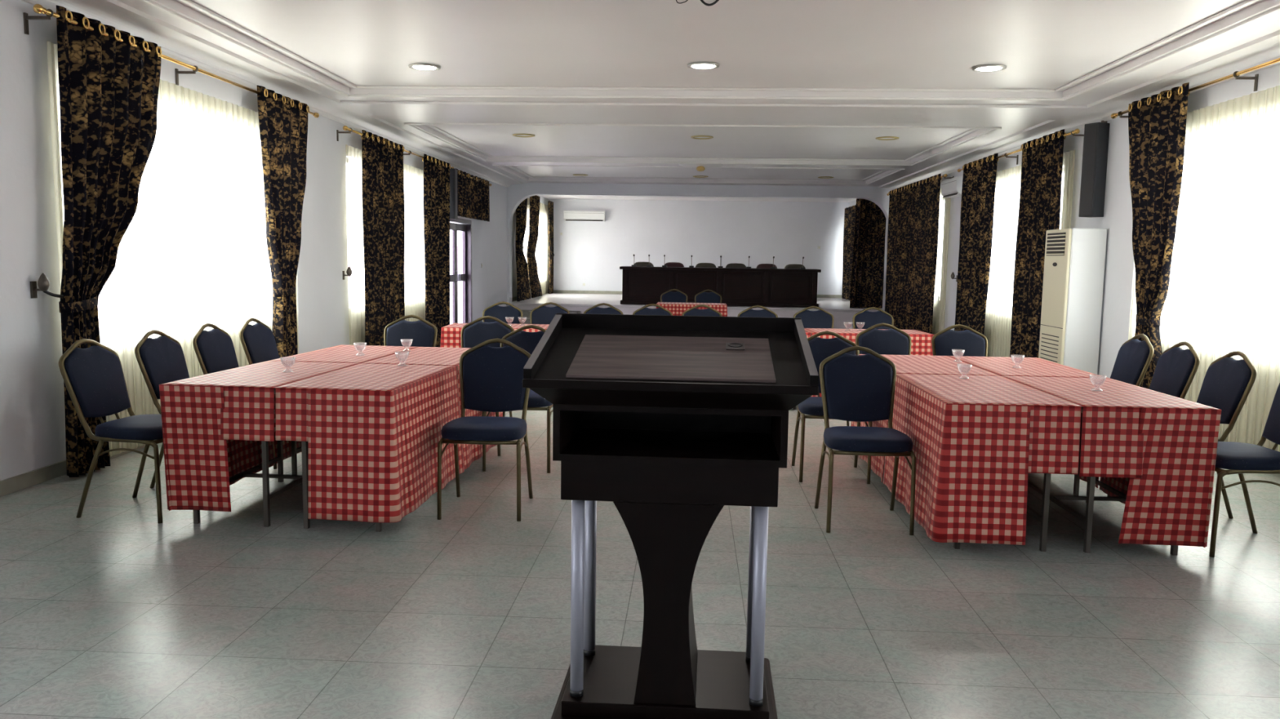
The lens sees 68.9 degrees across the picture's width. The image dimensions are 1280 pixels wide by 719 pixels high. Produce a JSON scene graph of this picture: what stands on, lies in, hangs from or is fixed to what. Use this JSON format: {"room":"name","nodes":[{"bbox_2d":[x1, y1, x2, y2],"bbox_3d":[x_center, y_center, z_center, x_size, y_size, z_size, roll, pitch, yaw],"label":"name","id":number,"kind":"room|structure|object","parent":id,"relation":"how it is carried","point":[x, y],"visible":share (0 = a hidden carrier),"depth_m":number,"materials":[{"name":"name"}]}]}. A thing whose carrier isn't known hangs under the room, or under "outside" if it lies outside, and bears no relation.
{"room":"conference hall","nodes":[
{"label":"conference hall","id":0,"kind":"room"},
{"bbox_2d":[0,0,547,480],"bbox_3d":[-3.405,-1.421,11.120,0.240,3.120,28.880,1,6,3],"label":"wall","id":1,"kind":"structure","parent":0,"point":[33,415],"depth_m":5.65,"materials":[{"name":"paint"}]},
{"bbox_2d":[30,272,63,298],"bbox_3d":[-3.526,-0.438,5.553,0.180,0.155,0.088,-3,7,-32],"label":"hook","id":2,"kind":"object","parent":1,"relation":"attached to","point":[43,283],"visible":1,"depth_m":5.52,"materials":[{"name":"grey metal"}]},
{"bbox_2d":[0,444,145,497],"bbox_3d":[-3.483,0.444,8.001,0.018,0.085,21.800,1,6,3],"label":"baseboard","id":3,"kind":"structure","parent":1,"relation":"attached to","point":[25,480],"depth_m":5.56,"materials":[{"name":"stone"}]},
{"bbox_2d":[22,4,319,117],"bbox_3d":[-3.388,-2.170,7.301,0.176,0.145,4.024,1,6,3],"label":"curtain rod","id":4,"kind":"object","parent":1,"relation":"attached to","point":[37,8],"visible":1,"depth_m":6.61,"materials":[{"name":"gold metal"}]},
{"bbox_2d":[56,4,161,477],"bbox_3d":[-3.429,-0.741,6.117,0.150,2.809,1.183,1,6,2],"label":"curtain","id":5,"kind":"object","parent":4,"relation":"hanging from","point":[108,88],"visible":0.83,"depth_m":5.81,"materials":[{"name":"black fabric"}]},
{"bbox_2d":[46,40,298,457],"bbox_3d":[-3.445,-0.784,7.388,0.026,2.600,3.450,1,6,3],"label":"sheer curtain","id":6,"kind":"object","parent":4,"relation":"hanging from","point":[193,253],"visible":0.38,"depth_m":7.11,"materials":[{"name":"white fabric"}]},
{"bbox_2d":[257,84,309,358],"bbox_3d":[-3.269,-1.018,8.687,0.150,2.809,1.062,1,6,6],"label":"curtain","id":7,"kind":"object","parent":4,"relation":"hanging from","point":[283,128],"visible":0.9,"depth_m":8.51,"materials":[{"name":"black fabric"}]},
{"bbox_2d":[21,0,523,187],"bbox_3d":[-3.252,-2.427,8.182,0.340,0.100,22.800,1,6,3],"label":"trim","id":8,"kind":"structure","parent":1,"relation":"attached to","point":[175,42],"depth_m":7.68,"materials":[{"name":"white paint"}]},
{"bbox_2d":[336,125,453,168],"bbox_3d":[-3.107,-2.687,12.276,0.176,0.145,4.564,1,6,3],"label":"curtain rod","id":9,"kind":"object","parent":1,"relation":"attached to","point":[344,127],"visible":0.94,"depth_m":10.28,"materials":[{"name":"gold metal"}]},
{"bbox_2d":[345,144,364,345],"bbox_3d":[-3.258,-1.274,10.651,0.026,2.263,0.530,1,6,3],"label":"sheer curtain","id":10,"kind":"object","parent":9,"relation":"hanging from","point":[356,282],"depth_m":10.67,"materials":[{"name":"white fabric"}]},
{"bbox_2d":[360,129,404,346],"bbox_3d":[-3.120,-1.299,11.434,0.099,2.779,1.532,1,6,3],"label":"curtain","id":11,"kind":"object","parent":9,"relation":"hanging from","point":[382,163],"visible":0.88,"depth_m":11.27,"materials":[{"name":"black fabric"}]},
{"bbox_2d":[403,164,425,321],"bbox_3d":[-3.130,-1.585,12.898,0.026,2.124,0.961,1,6,3],"label":"sheer curtain","id":12,"kind":"object","parent":9,"relation":"hanging from","point":[415,281],"depth_m":12.92,"materials":[{"name":"white fabric"}]},
{"bbox_2d":[422,153,450,346],"bbox_3d":[-2.988,-1.552,13.772,0.109,2.779,1.382,1,6,3],"label":"curtain","id":13,"kind":"object","parent":9,"relation":"hanging from","point":[436,171],"visible":0.94,"depth_m":13.62,"materials":[{"name":"black fabric"}]},
{"bbox_2d":[449,168,457,219],"bbox_3d":[-2.970,-2.602,14.554,0.208,0.820,0.170,1,6,3],"label":"speaker","id":14,"kind":"object","parent":1,"relation":"attached to","point":[453,172],"visible":0.62,"depth_m":14.48},
{"bbox_2d":[449,217,471,323],"bbox_3d":[-3.112,-1.371,15.793,0.160,2.020,1.600,1,6,3],"label":"door","id":15,"kind":"structure","parent":1,"relation":"in","point":[464,225],"depth_m":16.38,"materials":[{"name":"grey metal"}]},
{"bbox_2d":[462,173,492,186],"bbox_3d":[-2.903,-3.038,15.909,0.176,0.145,2.754,1,6,3],"label":"curtain rod","id":16,"kind":"object","parent":1,"relation":"attached to","point":[489,184],"visible":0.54,"depth_m":16.40,"materials":[{"name":"gold metal"}]},
{"bbox_2d":[454,168,489,222],"bbox_3d":[-2.839,-2.780,15.958,0.072,0.734,2.502,1,6,3],"label":"valance","id":17,"kind":"object","parent":16,"relation":"hanging from","point":[473,195],"visible":0.96,"depth_m":15.83,"materials":[{"name":"black fabric"}]},
{"bbox_2d":[535,202,548,294],"bbox_3d":[-2.511,-2.819,23.851,0.025,2.314,1.972,1,6,3],"label":"sheer curtain","id":18,"kind":"object","parent":1,"relation":"hanging from","point":[542,253],"depth_m":24.07,"materials":[{"name":"white fabric"}]},
{"bbox_2d":[117,0,1279,202],"bbox_3d":[0.734,-2.726,10.746,8.010,0.060,28.400,1,6,3],"label":"trim","id":19,"kind":"structure","parent":1,"relation":"attached to","point":[1268,24],"depth_m":9.04,"materials":[{"name":"paint"}]},
{"bbox_2d":[338,101,1089,119],"bbox_3d":[0.667,-2.555,9.569,7.410,0.028,0.780,1,6,3],"label":"ceiling beam","id":20,"kind":"structure","parent":19,"relation":"attached to","point":[1001,112],"depth_m":9.45,"materials":[{"name":"paint"}]},
{"bbox_2d":[515,198,530,301],"bbox_3d":[-2.570,-2.548,20.847,0.137,2.424,1.755,1,6,4],"label":"curtain","id":21,"kind":"object","parent":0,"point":[523,291],"visible":0.89,"depth_m":20.34,"materials":[{"name":"black fabric"}]},
{"bbox_2d":[526,195,542,297],"bbox_3d":[-2.503,-2.702,22.282,0.137,2.423,2.066,1,6,3],"label":"curtain","id":22,"kind":"object","parent":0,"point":[534,212],"visible":0.98,"depth_m":21.88,"materials":[{"name":"black fabric"}]},
{"bbox_2d":[547,200,554,293],"bbox_3d":[-2.370,-2.964,24.697,0.137,2.424,0.802,1,6,5],"label":"curtain","id":23,"kind":"object","parent":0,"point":[550,204],"visible":1,"depth_m":24.63,"materials":[{"name":"black fabric"}]},
{"bbox_2d":[0,404,1279,718],"bbox_3d":[0.526,0.578,8.172,8.490,0.100,23.040,1,6,3],"label":"floor","id":24,"kind":"structure","parent":0,"point":[111,611],"depth_m":3.78,"materials":[{"name":"tile"}]},
{"bbox_2d":[58,338,163,523],"bbox_3d":[-2.726,0.357,5.033,0.595,0.928,0.449,2,6,9],"label":"banquet chair","id":25,"kind":"object","parent":24,"relation":"on","point":[93,376],"visible":0.8,"depth_m":4.92,"materials":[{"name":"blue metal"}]},
{"bbox_2d":[134,329,189,488],"bbox_3d":[-2.679,0.288,5.676,0.595,0.928,0.449,2,6,7],"label":"banquet chair","id":26,"kind":"object","parent":24,"relation":"on","point":[161,360],"visible":0.48,"depth_m":5.59,"materials":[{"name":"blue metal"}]},
{"bbox_2d":[192,323,277,469],"bbox_3d":[-2.626,0.225,6.270,0.595,0.928,0.449,2,6,7],"label":"banquet chair","id":27,"kind":"object","parent":24,"relation":"on","point":[215,351],"visible":0.43,"depth_m":6.21,"materials":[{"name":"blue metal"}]},
{"bbox_2d":[192,388,302,527],"bbox_3d":[-2.056,0.445,5.223,0.580,0.725,1.078,1,6,5],"label":"folding table","id":28,"kind":"object","parent":24,"relation":"on","point":[265,475],"visible":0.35,"depth_m":4.91,"materials":[{"name":"beige laminate"}]},
{"bbox_2d":[159,360,360,511],"bbox_3d":[-2.061,0.396,5.210,0.601,0.650,1.100,1,6,5],"label":"tablecloth","id":29,"kind":"object","parent":28,"relation":"on","point":[215,425],"visible":0.97,"depth_m":4.71,"materials":[{"name":"red fabric"}]},
{"bbox_2d":[239,317,279,364],"bbox_3d":[-2.564,0.164,6.835,0.595,0.928,0.449,2,6,7],"label":"banquet chair","id":30,"kind":"object","parent":24,"relation":"on","point":[258,342],"visible":0.38,"depth_m":6.77,"materials":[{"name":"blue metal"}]},
{"bbox_2d":[291,440,308,475],"bbox_3d":[-1.950,0.329,6.302,0.580,0.725,1.078,1,6,5],"label":"folding table","id":31,"kind":"object","parent":24,"relation":"on","point":[295,451],"visible":0.03,"depth_m":5.89,"materials":[{"name":"grey metal"}]},
{"bbox_2d":[270,345,418,463],"bbox_3d":[-1.953,0.279,6.303,0.601,0.650,1.097,1,6,5],"label":"tablecloth","id":32,"kind":"object","parent":31,"relation":"on","point":[339,353],"visible":0.29,"depth_m":6.11,"materials":[{"name":"red fabric"}]},
{"bbox_2d":[301,374,434,532],"bbox_3d":[-1.467,0.460,5.167,0.580,0.725,1.078,1,6,5],"label":"folding table","id":33,"kind":"object","parent":24,"relation":"on","point":[304,446],"visible":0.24,"depth_m":4.74,"materials":[{"name":"grey metal"}]},
{"bbox_2d":[274,363,464,523],"bbox_3d":[-1.442,0.414,5.131,0.645,0.650,1.139,1,6,5],"label":"tablecloth","id":34,"kind":"object","parent":33,"relation":"on","point":[373,446],"visible":0.92,"depth_m":4.61,"materials":[{"name":"red fabric"}]},
{"bbox_2d":[383,315,437,346],"bbox_3d":[-1.846,0.133,7.217,0.449,0.928,0.595,1,6,3],"label":"banquet chair","id":35,"kind":"object","parent":24,"relation":"on","point":[423,333],"visible":0.4,"depth_m":7.40,"materials":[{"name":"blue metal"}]},
{"bbox_2d":[437,337,533,521],"bbox_3d":[-0.844,0.367,5.201,0.449,0.928,0.595,1,6,1],"label":"banquet chair","id":36,"kind":"object","parent":24,"relation":"on","point":[491,378],"visible":0.94,"depth_m":5.34,"materials":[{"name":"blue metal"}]},
{"bbox_2d":[460,315,514,417],"bbox_3d":[-1.234,0.142,7.223,0.449,0.928,0.595,1,6,3],"label":"banquet chair","id":37,"kind":"object","parent":24,"relation":"on","point":[476,332],"visible":0.35,"depth_m":7.41,"materials":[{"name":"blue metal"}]},
{"bbox_2d":[482,301,523,324],"bbox_3d":[-1.469,-0.124,9.634,0.449,0.928,0.595,1,6,3],"label":"banquet chair","id":38,"kind":"object","parent":24,"relation":"on","point":[496,311],"visible":0.32,"depth_m":9.82,"materials":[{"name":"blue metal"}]},
{"bbox_2d":[482,324,552,473],"bbox_3d":[-0.784,0.246,6.323,0.449,0.928,0.595,1,6,3],"label":"banquet chair","id":39,"kind":"object","parent":24,"relation":"on","point":[527,341],"visible":0.34,"depth_m":6.49,"materials":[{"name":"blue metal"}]},
{"bbox_2d":[529,302,569,324],"bbox_3d":[-0.968,-0.117,9.637,0.449,0.928,0.595,1,6,3],"label":"banquet chair","id":40,"kind":"object","parent":24,"relation":"on","point":[542,314],"visible":0.21,"depth_m":9.82,"materials":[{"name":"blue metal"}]},
{"bbox_2d":[583,302,623,314],"bbox_3d":[-0.407,-0.109,9.640,0.449,0.928,0.595,1,6,3],"label":"banquet chair","id":41,"kind":"object","parent":24,"relation":"on","point":[594,309],"visible":0.16,"depth_m":9.84,"materials":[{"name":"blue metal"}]},
{"bbox_2d":[632,303,672,315],"bbox_3d":[0.114,-0.101,9.643,0.449,0.928,0.595,1,6,3],"label":"banquet chair","id":42,"kind":"object","parent":24,"relation":"on","point":[644,310],"visible":0.27,"depth_m":9.84,"materials":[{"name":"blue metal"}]},
{"bbox_2d":[522,313,818,718],"bbox_3d":[0.093,0.488,2.854,0.800,1.216,0.588,1,6,4],"label":"lectern","id":43,"kind":"object","parent":24,"relation":"on","point":[673,421],"visible":1,"depth_m":2.71,"materials":[{"name":"brown wood"}]},
{"bbox_2d":[660,288,687,302],"bbox_3d":[0.524,-0.634,14.606,0.449,0.928,0.595,1,6,3],"label":"banquet chair","id":44,"kind":"object","parent":24,"relation":"on","point":[679,296],"visible":0.37,"depth_m":14.79,"materials":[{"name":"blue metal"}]},
{"bbox_2d":[681,304,722,316],"bbox_3d":[0.635,-0.094,9.646,0.449,0.928,0.595,1,6,3],"label":"banquet chair","id":45,"kind":"object","parent":24,"relation":"on","point":[693,311],"visible":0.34,"depth_m":9.84,"materials":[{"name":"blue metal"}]},
{"bbox_2d":[694,289,721,303],"bbox_3d":[1.063,-0.623,14.577,0.449,0.928,0.595,1,6,3],"label":"banquet chair","id":46,"kind":"object","parent":24,"relation":"on","point":[701,297],"visible":0.3,"depth_m":14.76,"materials":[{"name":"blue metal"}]},
{"bbox_2d":[737,305,777,317],"bbox_3d":[1.226,-0.085,9.649,0.449,0.928,0.595,1,6,3],"label":"banquet chair","id":47,"kind":"object","parent":24,"relation":"on","point":[765,313],"visible":0.27,"depth_m":9.85,"materials":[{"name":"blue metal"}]},
{"bbox_2d":[793,306,834,328],"bbox_3d":[1.817,-0.076,9.652,0.449,0.928,0.595,1,6,3],"label":"banquet chair","id":48,"kind":"object","parent":24,"relation":"on","point":[821,318],"visible":0.36,"depth_m":9.83,"materials":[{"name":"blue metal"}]},
{"bbox_2d":[791,331,871,484],"bbox_3d":[1.259,0.296,6.152,0.449,0.928,0.595,1,6,3],"label":"banquet chair","id":49,"kind":"object","parent":24,"relation":"on","point":[821,348],"visible":0.34,"depth_m":6.32,"materials":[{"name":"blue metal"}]},
{"bbox_2d":[814,346,915,535],"bbox_3d":[1.212,0.414,5.060,0.449,0.928,0.595,1,6,3],"label":"banquet chair","id":50,"kind":"object","parent":24,"relation":"on","point":[854,388],"visible":1,"depth_m":5.20,"materials":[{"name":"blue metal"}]},
{"bbox_2d":[852,306,893,328],"bbox_3d":[2.448,-0.067,9.656,0.449,0.928,0.595,1,6,3],"label":"banquet chair","id":51,"kind":"object","parent":24,"relation":"on","point":[869,318],"visible":0.34,"depth_m":9.84,"materials":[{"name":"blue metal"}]},
{"bbox_2d":[855,323,911,355],"bbox_3d":[1.881,0.206,7.064,0.449,0.928,0.595,1,6,3],"label":"banquet chair","id":52,"kind":"object","parent":24,"relation":"on","point":[893,341],"visible":0.3,"depth_m":7.25,"materials":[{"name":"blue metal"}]},
{"bbox_2d":[931,324,987,356],"bbox_3d":[2.471,0.216,7.053,0.449,0.928,0.595,1,6,3],"label":"banquet chair","id":53,"kind":"object","parent":24,"relation":"on","point":[975,344],"visible":0.34,"depth_m":7.24,"materials":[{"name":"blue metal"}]},
{"bbox_2d":[902,378,1051,551],"bbox_3d":[1.799,0.524,5.029,0.616,0.725,1.138,1,6,3],"label":"folding table","id":54,"kind":"object","parent":24,"relation":"on","point":[1043,518],"visible":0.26,"depth_m":4.55,"materials":[{"name":"grey laminate"}]},
{"bbox_2d":[883,373,1081,545],"bbox_3d":[1.773,0.486,5.001,0.675,0.670,1.194,1,6,3],"label":"tablecloth","id":55,"kind":"object","parent":54,"relation":"on","point":[975,452],"visible":0.91,"depth_m":4.45,"materials":[{"name":"red fabric"}]},
{"bbox_2d":[1038,227,1106,374],"bbox_3d":[4.424,-0.455,9.604,0.384,1.760,0.620,1,6,3],"label":"air conditioner","id":56,"kind":"object","parent":24,"relation":"on","point":[1074,262],"visible":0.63,"depth_m":9.31,"materials":[{"name":"white plastic"}]},
{"bbox_2d":[1040,333,1058,362],"bbox_3d":[4.241,0.001,9.673,0.005,0.514,0.460,1,6,3],"label":"grille","id":57,"kind":"object","parent":56,"relation":"attached to","point":[1049,342],"depth_m":9.65,"materials":[{"name":"grey plastic"}]},
{"bbox_2d":[1046,232,1066,255],"bbox_3d":[4.259,-1.180,9.545,0.006,0.230,0.480,1,6,3],"label":"outlet","id":58,"kind":"object","parent":56,"relation":"attached to","point":[1055,242],"depth_m":9.52,"materials":[{"name":"grey plastic"}]},
{"bbox_2d":[1073,413,1082,495],"bbox_3d":[2.482,0.413,6.142,0.616,0.725,1.138,1,6,3],"label":"folding table","id":59,"kind":"object","parent":24,"relation":"on","point":[1077,478],"visible":0.03,"depth_m":5.67,"materials":[{"name":"grey metal"}]},
{"bbox_2d":[947,355,1106,488],"bbox_3d":[2.488,0.373,6.145,0.636,0.670,1.159,1,6,3],"label":"tablecloth","id":60,"kind":"object","parent":59,"relation":"on","point":[1000,366],"visible":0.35,"depth_m":6.00,"materials":[{"name":"red fabric"}]},
{"bbox_2d":[1027,406,1177,555],"bbox_3d":[2.425,0.537,5.000,0.616,0.725,1.138,1,6,3],"label":"folding table","id":61,"kind":"object","parent":24,"relation":"on","point":[1090,498],"visible":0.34,"depth_m":4.71,"materials":[{"name":"grey metal"}]},
{"bbox_2d":[1002,376,1221,547],"bbox_3d":[2.431,0.498,4.987,0.636,0.670,1.161,1,6,3],"label":"tablecloth","id":62,"kind":"object","parent":61,"relation":"on","point":[1158,450],"visible":0.98,"depth_m":4.42,"materials":[{"name":"red fabric"}]},
{"bbox_2d":[1110,333,1154,386],"bbox_3d":[3.244,0.275,6.618,0.595,0.928,0.449,1,6,1],"label":"banquet chair","id":63,"kind":"object","parent":24,"relation":"on","point":[1134,357],"visible":0.39,"depth_m":6.52,"materials":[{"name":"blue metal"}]},
{"bbox_2d":[1098,341,1199,489],"bbox_3d":[3.189,0.341,6.003,0.595,0.928,0.449,1,6,1],"label":"banquet chair","id":64,"kind":"object","parent":24,"relation":"on","point":[1176,367],"visible":0.4,"depth_m":5.91,"materials":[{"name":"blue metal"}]},
{"bbox_2d":[1106,351,1257,519],"bbox_3d":[3.134,0.407,5.389,0.595,0.928,0.449,1,6,1],"label":"banquet chair","id":65,"kind":"object","parent":24,"relation":"on","point":[1228,382],"visible":0.41,"depth_m":5.26,"materials":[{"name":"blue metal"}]},
{"bbox_2d":[1208,382,1279,557],"bbox_3d":[3.075,0.482,4.685,0.595,0.928,0.449,1,6,1],"label":"banquet chair","id":66,"kind":"object","parent":24,"relation":"on","point":[1240,458],"visible":0.76,"depth_m":4.52,"materials":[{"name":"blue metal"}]},
{"bbox_3d":[2.143,0.099,8.984,1.120,0.725,0.580,1,6,0],"label":"folding table","id":67,"kind":"object","parent":24,"relation":"on","visible":0},
{"bbox_2d":[804,328,933,396],"bbox_3d":[2.180,0.039,8.950,1.191,0.623,0.646,1,6,0],"label":"tablecloth","id":68,"kind":"object","parent":67,"relation":"on","point":[921,344],"visible":0.21,"depth_m":8.65,"materials":[{"name":"red fabric"}]},
{"bbox_3d":[-1.360,0.344,6.245,0.581,0.725,1.078,1,6,5],"label":"folding table","id":69,"kind":"object","parent":24,"relation":"on","visible":0},
{"bbox_2d":[363,346,502,469],"bbox_3d":[-1.333,0.292,6.261,0.638,0.650,1.132,1,6,5],"label":"tablecloth","id":70,"kind":"object","parent":69,"relation":"on","point":[431,356],"visible":0.24,"depth_m":6.00,"materials":[{"name":"red fabric"}]},
{"bbox_3d":[1.855,0.401,6.171,0.616,0.725,1.138,1,6,3],"label":"folding table","id":71,"kind":"object","parent":24,"relation":"on","visible":0},
{"bbox_2d":[850,354,1000,482],"bbox_3d":[1.835,0.358,6.191,0.669,0.670,1.190,1,6,3],"label":"tablecloth","id":72,"kind":"object","parent":71,"relation":"on","point":[904,364],"visible":0.28,"depth_m":5.96,"materials":[{"name":"red fabric"}]},
{"bbox_3d":[-1.277,0.050,8.966,1.120,0.725,0.580,1,6,0],"label":"folding table","id":73,"kind":"object","parent":24,"relation":"on","visible":0},
{"bbox_2d":[440,323,549,347],"bbox_3d":[-1.297,-0.011,8.931,1.195,0.623,0.646,1,6,0],"label":"tablecloth","id":74,"kind":"object","parent":73,"relation":"on","point":[451,337],"visible":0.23,"depth_m":8.63,"materials":[{"name":"red fabric"}]},
{"bbox_3d":[0.768,-0.467,14.005,1.020,0.725,0.550,1,6,3],"label":"folding table","id":75,"kind":"object","parent":24,"relation":"on","visible":0},
{"bbox_2d":[656,302,727,316],"bbox_3d":[0.769,-0.563,13.972,1.115,0.553,0.602,1,6,3],"label":"tablecloth","id":76,"kind":"object","parent":75,"relation":"on","point":[676,308],"visible":0.27,"depth_m":13.70,"materials":[{"name":"red fabric"}]},
{"bbox_2d":[506,305,858,328],"bbox_3d":[1.173,-0.887,19.563,8.010,0.370,0.080,1,6,3],"label":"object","id":77,"kind":"structure","parent":0,"point":[840,317],"depth_m":19.41,"materials":[{"name":"fabric"}]},
{"bbox_2d":[506,293,884,311],"bbox_3d":[1.331,-1.391,22.280,8.010,0.050,5.720,1,6,3],"label":"floor","id":78,"kind":"structure","parent":0,"point":[561,299],"depth_m":20.56,"materials":[{"name":"grey tile"}]},
{"bbox_2d":[619,266,821,307],"bbox_3d":[1.694,-1.568,20.024,4.230,0.800,0.760,1,6,3],"label":"desk","id":79,"kind":"object","parent":78,"relation":"on","point":[736,286],"visible":0.86,"depth_m":19.70,"materials":[{"name":"brown wood"}]},
{"bbox_2d":[841,204,856,300],"bbox_3d":[5.288,-2.683,23.539,0.086,2.344,2.101,1,6,3],"label":"curtain","id":80,"kind":"object","parent":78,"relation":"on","point":[850,212],"visible":0.77,"depth_m":23.60,"materials":[{"name":"black fabric"}]},
{"bbox_2d":[849,198,885,308],"bbox_3d":[4.820,-2.276,19.682,0.684,2.374,0.114,1,6,3],"label":"drape","id":81,"kind":"object","parent":78,"relation":"on","point":[868,250],"visible":0.91,"depth_m":19.69,"materials":[{"name":"black fabric"}]},
{"bbox_2d":[547,199,848,294],"bbox_3d":[1.516,-2.868,25.112,8.010,3.120,0.240,1,6,3],"label":"wall","id":82,"kind":"structure","parent":0,"point":[590,253],"depth_m":24.94,"materials":[{"name":"paint"}]},
{"bbox_2d":[564,210,605,221],"bbox_3d":[-1.483,-3.844,24.953,1.100,0.275,0.203,1,6,3],"label":"air conditioner","id":83,"kind":"object","parent":82,"relation":"attached to","point":[569,215],"visible":1,"depth_m":24.86,"materials":[{"name":"white plastic"}]},
{"bbox_2d":[511,289,841,302],"bbox_3d":[1.345,-1.483,22.506,8.010,0.085,5.250,1,6,3],"label":"baseboard","id":84,"kind":"structure","parent":82,"relation":"attached to","point":[513,299],"depth_m":25.23,"materials":[{"name":"stone"}]},
{"bbox_2d":[506,182,891,308],"bbox_3d":[1.206,-2.401,19.569,8.010,2.580,0.300,1,6,3],"label":"wall","id":85,"kind":"structure","parent":0,"point":[516,193],"depth_m":19.34,"materials":[{"name":"paint"}]},
{"bbox_2d":[174,0,1263,180],"bbox_3d":[0.736,-2.806,10.737,8.010,0.100,28.400,1,6,3],"label":"ceiling","id":86,"kind":"structure","parent":0,"point":[922,44],"depth_m":7.07,"materials":[{"name":"paint"}]},
{"bbox_2d":[408,63,440,71],"bbox_3d":[-1.825,-2.473,7.895,0.266,0.023,0.266,1,6,3],"label":"recessed light","id":87,"kind":"object","parent":86,"relation":"in","point":[423,67],"visible":1,"depth_m":7.85,"materials":[{"name":"white"}]},
{"bbox_2d":[687,62,719,69],"bbox_3d":[0.521,-2.413,7.669,0.266,0.023,0.266,1,6,3],"label":"recessed light","id":88,"kind":"object","parent":86,"relation":"in","point":[695,65],"visible":1,"depth_m":7.62,"materials":[{"name":"white"}]},
{"bbox_2d":[972,64,1006,71],"bbox_3d":[2.845,-2.370,7.593,0.266,0.023,0.266,1,6,3],"label":"recessed light","id":89,"kind":"object","parent":86,"relation":"in","point":[984,68],"visible":1,"depth_m":7.55,"materials":[{"name":"white"}]},
{"bbox_2d":[848,63,1279,377],"bbox_3d":[4.832,-1.249,10.674,0.240,3.120,28.880,1,6,3],"label":"wall","id":90,"kind":"structure","parent":0,"point":[1117,219],"depth_m":9.10,"materials":[{"name":"paint"}]},
{"bbox_2d":[886,173,953,195],"bbox_3d":[4.995,-3.081,16.839,0.176,0.145,4.414,1,6,3],"label":"curtain rod","id":91,"kind":"object","parent":90,"relation":"attached to","point":[944,175],"visible":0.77,"depth_m":14.77,"materials":[{"name":"gold metal"}]},
{"bbox_2d":[884,184,910,329],"bbox_3d":[4.976,-1.913,18.084,0.109,2.804,1.832,1,6,3],"label":"curtain","id":92,"kind":"object","parent":91,"relation":"hanging from","point":[899,198],"visible":0.88,"depth_m":17.90,"materials":[{"name":"black fabric"}]},
{"bbox_2d":[902,173,942,333],"bbox_3d":[4.870,-1.710,16.203,0.099,2.804,2.242,1,6,3],"label":"curtain","id":93,"kind":"object","parent":91,"relation":"hanging from","point":[924,197],"visible":0.97,"depth_m":16.02,"materials":[{"name":"black fabric"}]},
{"bbox_2d":[932,187,951,334],"bbox_3d":[4.999,-1.680,16.838,0.026,2.590,4.050,1,6,3],"label":"sheer curtain","id":94,"kind":"object","parent":91,"relation":"hanging from","point":[939,308],"visible":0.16,"depth_m":15.15,"materials":[{"name":"white fabric"}]},
{"bbox_2d":[941,176,963,198],"bbox_3d":[4.835,-2.642,14.301,0.203,0.275,0.850,1,6,3],"label":"air conditioner","id":95,"kind":"object","parent":90,"relation":"attached to","point":[950,188],"visible":0.83,"depth_m":14.16,"materials":[{"name":"white plastic"}]},
{"bbox_2d":[957,128,1084,172],"bbox_3d":[4.711,-2.548,11.800,0.176,0.145,4.364,1,6,3],"label":"curtain rod","id":96,"kind":"object","parent":90,"relation":"attached to","point":[1076,131],"visible":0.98,"depth_m":11.45,"materials":[{"name":"gold metal"}]},
{"bbox_2d":[954,153,998,335],"bbox_3d":[4.695,-1.380,13.095,0.109,2.814,1.582,1,6,3],"label":"curtain","id":97,"kind":"object","parent":96,"relation":"hanging from","point":[979,179],"visible":0.87,"depth_m":12.96,"materials":[{"name":"black fabric"}]},
{"bbox_2d":[984,164,1021,357],"bbox_3d":[4.738,-1.235,12.194,0.025,2.475,1.095,1,6,3],"label":"sheer curtain","id":98,"kind":"object","parent":96,"relation":"hanging from","point":[997,325],"depth_m":12.17,"materials":[{"name":"white fabric"}]},
{"bbox_2d":[1009,128,1066,358],"bbox_3d":[4.565,-1.136,10.787,0.099,2.824,1.332,1,6,3],"label":"curtain","id":99,"kind":"object","parent":96,"relation":"hanging from","point":[1041,180],"visible":0.83,"depth_m":10.77,"materials":[{"name":"black fabric"}]},
{"bbox_2d":[1059,149,1075,229],"bbox_3d":[4.637,-1.836,10.100,0.025,0.831,0.335,1,6,3],"label":"sheer curtain","id":100,"kind":"object","parent":96,"relation":"hanging from","point":[1068,157],"depth_m":10.13,"materials":[{"name":"white fabric"}]},
{"bbox_2d":[878,30,1279,190],"bbox_3d":[4.405,-2.267,7.767,0.340,0.100,22.800,1,6,3],"label":"trim","id":101,"kind":"structure","parent":90,"relation":"attached to","point":[1266,48],"depth_m":8.39,"materials":[{"name":"white paint"}]},
{"bbox_2d":[1078,120,1110,217],"bbox_3d":[4.561,-1.912,9.338,0.208,0.960,0.170,-2,7,-25],"label":"speaker","id":102,"kind":"object","parent":90,"relation":"attached to","point":[1095,140],"visible":1,"depth_m":9.27},
{"bbox_2d":[1079,123,1097,215],"bbox_3d":[4.471,-1.889,9.297,0.008,0.896,0.146,-2,7,-25],"label":"grille","id":103,"kind":"object","parent":102,"relation":"attached to","point":[1089,178],"depth_m":9.28,"materials":[{"name":"black plastic"}]},
{"bbox_2d":[1111,57,1279,119],"bbox_3d":[4.434,-2.047,6.883,0.176,0.145,3.964,1,6,3],"label":"curtain rod","id":104,"kind":"object","parent":90,"relation":"attached to","point":[1236,74],"visible":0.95,"depth_m":6.83,"materials":[{"name":"gold metal"}]},
{"bbox_2d":[1128,82,1190,389],"bbox_3d":[4.410,-0.863,8.140,0.150,2.848,1.041,1,6,0],"label":"curtain","id":105,"kind":"object","parent":104,"relation":"hanging from","point":[1157,131],"visible":0.77,"depth_m":7.94,"materials":[{"name":"black fabric"}]},
{"bbox_2d":[1128,85,1279,452],"bbox_3d":[4.439,-0.629,6.910,0.026,2.630,3.350,1,6,3],"label":"sheer curtain","id":106,"kind":"object","parent":104,"relation":"hanging from","point":[1223,297],"visible":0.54,"depth_m":7.01,"materials":[{"name":"white fabric"}]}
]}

